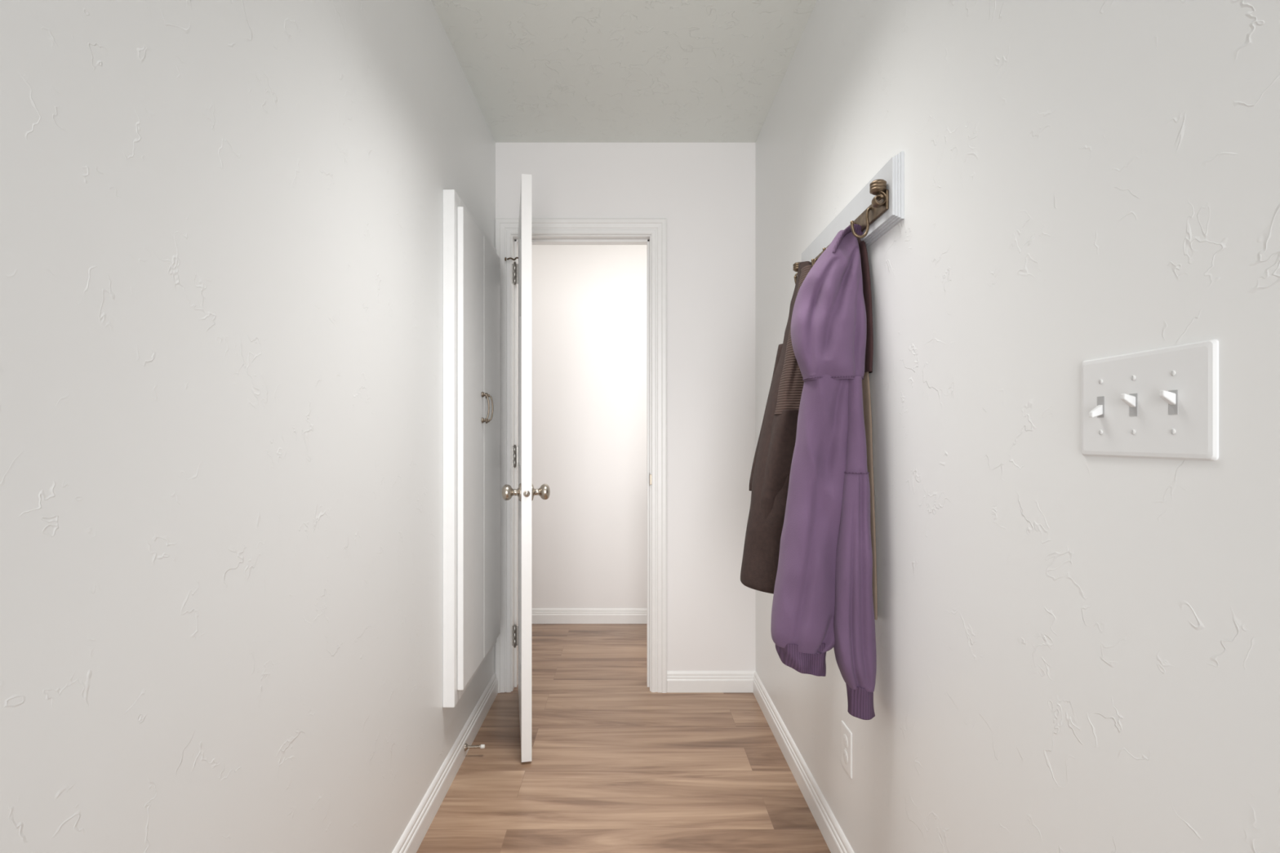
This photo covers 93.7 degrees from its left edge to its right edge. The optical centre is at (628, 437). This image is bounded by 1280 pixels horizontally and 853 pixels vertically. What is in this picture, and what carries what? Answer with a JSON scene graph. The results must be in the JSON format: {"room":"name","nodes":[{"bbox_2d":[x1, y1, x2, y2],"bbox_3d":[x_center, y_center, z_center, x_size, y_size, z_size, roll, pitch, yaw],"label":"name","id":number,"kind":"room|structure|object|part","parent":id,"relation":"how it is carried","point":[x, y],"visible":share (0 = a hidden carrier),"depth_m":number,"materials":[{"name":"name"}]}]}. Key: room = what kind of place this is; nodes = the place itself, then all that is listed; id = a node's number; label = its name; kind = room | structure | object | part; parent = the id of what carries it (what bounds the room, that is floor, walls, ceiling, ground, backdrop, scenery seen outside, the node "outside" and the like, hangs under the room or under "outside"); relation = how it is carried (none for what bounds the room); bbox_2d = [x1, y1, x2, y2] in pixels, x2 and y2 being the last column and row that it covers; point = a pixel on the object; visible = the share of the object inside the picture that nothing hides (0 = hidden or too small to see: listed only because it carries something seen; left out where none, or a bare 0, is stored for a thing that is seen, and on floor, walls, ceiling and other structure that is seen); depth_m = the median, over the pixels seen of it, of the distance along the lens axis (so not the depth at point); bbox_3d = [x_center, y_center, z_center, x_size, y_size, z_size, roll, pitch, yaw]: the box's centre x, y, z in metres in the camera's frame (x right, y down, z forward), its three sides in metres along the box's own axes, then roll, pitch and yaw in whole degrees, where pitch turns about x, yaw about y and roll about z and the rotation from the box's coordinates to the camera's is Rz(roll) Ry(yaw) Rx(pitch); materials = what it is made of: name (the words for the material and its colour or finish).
{"room":"hallway","nodes":[
{"label":"hallway","id":0,"kind":"room"},
{"bbox_2d":[0,0,495,852],"bbox_3d":[-0.642,-0.091,0.683,0.100,2.439,3.967,0,0,0],"label":"wall","id":1,"kind":"structure","parent":0,"point":[221,220],"depth_m":0.88,"materials":[{"name":"white paint"}]},
{"bbox_2d":[391,672,497,852],"bbox_3d":[-0.585,1.083,0.683,0.015,0.090,3.967,0,0,0],"label":"baseboard","id":2,"kind":"structure","parent":1,"relation":"attached to","point":[412,837],"depth_m":1.89,"materials":[{"name":"paint"}]},
{"bbox_2d":[463,742,484,751],"bbox_3d":[-0.542,1.092,2.115,0.071,0.026,0.026,0,0,0],"label":"door stop","id":3,"kind":"object","parent":2,"relation":"attached to","point":[466,746],"visible":1,"depth_m":2.11,"materials":[{"name":"silver metal"}]},
{"bbox_2d":[442,189,500,707],"bbox_3d":[-0.549,0.035,2.213,0.086,1.649,0.613,0,0,0],"label":"upper cabinet","id":4,"kind":"object","parent":1,"relation":"attached to","point":[471,263],"visible":1,"depth_m":2.00,"materials":[{"name":"paint"}]},
{"bbox_3d":[-0.543,0.035,2.072,0.020,1.561,0.277,0,0,0],"label":"door","id":5,"kind":"part","parent":4,"relation":"part of","materials":[{"name":"paint"}]},
{"bbox_3d":[-0.520,-0.109,2.182,0.028,0.101,0.006,0,0,0],"label":"handle","id":6,"kind":"part","parent":4,"relation":"part of","materials":[{"name":"silver metal"}]},
{"bbox_3d":[-0.520,-0.109,2.243,0.028,0.101,0.006,0,0,0],"label":"handle","id":7,"kind":"part","parent":4,"relation":"part of","materials":[{"name":"silver metal"}]},
{"bbox_3d":[-0.543,0.035,2.353,0.020,1.561,0.276,0,0,0],"label":"door","id":8,"kind":"part","parent":4,"relation":"part of","materials":[{"name":"paint"}]},
{"bbox_2d":[531,244,646,608],"bbox_3d":[-0.145,-0.091,3.696,1.810,2.439,0.100,0,0,0],"label":"wall","id":9,"kind":"structure","parent":0,"point":[588,302],"depth_m":3.65,"materials":[{"name":"white paint"}]},
{"bbox_2d":[531,608,646,623],"bbox_3d":[-0.145,1.083,3.639,1.610,0.090,0.015,0,0,0],"label":"baseboard","id":10,"kind":"structure","parent":9,"relation":"attached to","point":[539,615],"depth_m":3.63,"materials":[{"name":"paint"}]},
{"bbox_2d":[416,623,831,852],"bbox_3d":[0.000,1.168,1.223,2.400,0.080,5.046,0,0,0],"label":"floor","id":11,"kind":"structure","parent":0,"point":[617,765],"depth_m":2.03,"materials":[{"name":"brown wood"}]},
{"bbox_2d":[431,0,817,142],"bbox_3d":[0.000,-1.351,1.223,2.400,0.080,5.046,0,0,0],"label":"ceiling","id":12,"kind":"structure","parent":0,"point":[536,71],"depth_m":2.09,"materials":[{"name":"white paint"}]},
{"bbox_2d":[495,142,755,671],"bbox_3d":[-0.014,-0.091,2.727,1.356,2.439,0.120,0,0,0],"label":"wall","id":13,"kind":"structure","parent":0,"point":[705,193],"depth_m":2.67,"materials":[{"name":"white paint"}]},
{"bbox_2d":[502,173,550,762],"bbox_3d":[-0.439,0.105,2.352,0.169,2.025,0.614,0,0,-18],"label":"door","id":14,"kind":"structure","parent":13,"relation":"in","point":[526,491],"depth_m":2.07,"materials":[{"name":"paint"}]},
{"bbox_3d":[-0.414,0.194,2.116,0.067,0.064,0.064,0,0,-12],"label":"knob","id":15,"kind":"part","parent":14,"relation":"part of","materials":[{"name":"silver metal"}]},
{"bbox_3d":[-0.314,0.194,2.137,0.067,0.064,0.064,0,0,-12],"label":"knob","id":16,"kind":"part","parent":14,"relation":"part of","materials":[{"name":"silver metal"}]},
{"bbox_2d":[494,217,666,693],"bbox_3d":[-0.211,0.080,2.658,0.760,2.097,0.019,0,0,0],"label":"trim","id":17,"kind":"structure","parent":13,"relation":"attached to","point":[504,228],"depth_m":2.65,"materials":[{"name":"paint"}]},
{"bbox_2d":[511,235,650,691],"bbox_3d":[-0.211,0.108,2.727,0.646,2.040,0.120,0,0,0],"label":"door frame","id":18,"kind":"structure","parent":13,"relation":"attached to","point":[513,237],"depth_m":2.68,"materials":[{"name":"paint"}]},
{"bbox_2d":[648,472,651,485],"bbox_3d":[0.097,0.187,2.677,0.010,0.058,0.044,0,0,0],"label":"strike plate","id":19,"kind":"object","parent":13,"relation":"attached to","point":[650,475],"visible":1,"depth_m":2.65,"materials":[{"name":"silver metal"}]},
{"bbox_2d":[666,671,755,692],"bbox_3d":[0.367,1.083,2.659,0.394,0.090,0.015,0,0,0],"label":"baseboard","id":20,"kind":"structure","parent":13,"relation":"attached to","point":[677,681],"depth_m":2.65,"materials":[{"name":"paint"}]},
{"bbox_2d":[755,0,1279,852],"bbox_3d":[0.614,-0.091,0.683,0.100,2.439,3.967,0,0,0],"label":"wall","id":21,"kind":"structure","parent":0,"point":[1077,652],"depth_m":0.80,"materials":[{"name":"white paint"}]},
{"bbox_2d":[752,671,854,852],"bbox_3d":[0.556,1.083,0.683,0.015,0.090,3.967,0,0,0],"label":"baseboard","id":22,"kind":"structure","parent":21,"relation":"attached to","point":[834,837],"depth_m":1.90,"materials":[{"name":"paint"}]},
{"bbox_2d":[840,720,852,778],"bbox_3d":[0.562,0.806,1.552,0.004,0.117,0.072,0,0,0],"label":"electrical outlet","id":23,"kind":"object","parent":21,"relation":"attached to","point":[846,734],"visible":1,"depth_m":1.54,"materials":[{"name":"plastic"}]},
{"bbox_2d":[843,749,848,764],"bbox_3d":[0.560,0.826,1.552,0.001,0.033,0.033,0,0,0],"label":"socket","id":24,"kind":"object","parent":23,"relation":"attached to","point":[845,751],"depth_m":1.55,"materials":[{"name":"plastic"}]},
{"bbox_2d":[843,733,848,748],"bbox_3d":[0.560,0.786,1.552,0.001,0.033,0.033,0,0,0],"label":"socket","id":25,"kind":"object","parent":23,"relation":"attached to","point":[845,735],"depth_m":1.55,"materials":[{"name":"plastic"}]},
{"bbox_2d":[792,151,904,284],"bbox_3d":[0.528,-0.514,1.567,0.071,0.143,0.677,0,0,0],"label":"coat rack","id":26,"kind":"object","parent":21,"relation":"attached to","point":[878,206],"visible":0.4,"depth_m":1.33,"materials":[{"name":"paint"}]},
{"bbox_2d":[740,261,812,594],"bbox_3d":[0.432,-0.044,1.683,0.248,0.943,0.238,0,0,0],"label":"jacket","id":27,"kind":"object","parent":26,"relation":"hanging from","point":[769,481],"visible":0.58,"depth_m":1.60,"materials":[{"name":"brown fabric"}]},
{"bbox_2d":[770,223,877,719],"bbox_3d":[0.450,0.056,1.390,0.231,1.096,0.205,0,0,16],"label":"sweatshirt","id":28,"kind":"object","parent":26,"relation":"hanging from","point":[825,595],"visible":0.98,"depth_m":1.32,"materials":[{"name":"purple fabric"}]},
{"bbox_3d":[0.555,0.056,1.404,0.017,0.704,0.131,0,0,0],"label":"panel","id":29,"kind":"part","parent":28,"relation":"part of","materials":[{"name":"fabric"}]},
{"bbox_3d":[0.542,-0.499,1.567,0.006,0.042,0.622,0,0,0],"label":"rail","id":30,"kind":"part","parent":26,"relation":"part of","materials":[{"name":"brown metal"}]},
{"bbox_2d":[1081,339,1218,460],"bbox_3d":[0.555,-0.036,0.659,0.017,0.117,0.171,0,0,0],"label":"light switch","id":31,"kind":"object","parent":21,"relation":"attached to","point":[1162,402],"visible":1,"depth_m":0.64,"materials":[{"name":"plastic"}]}
]}

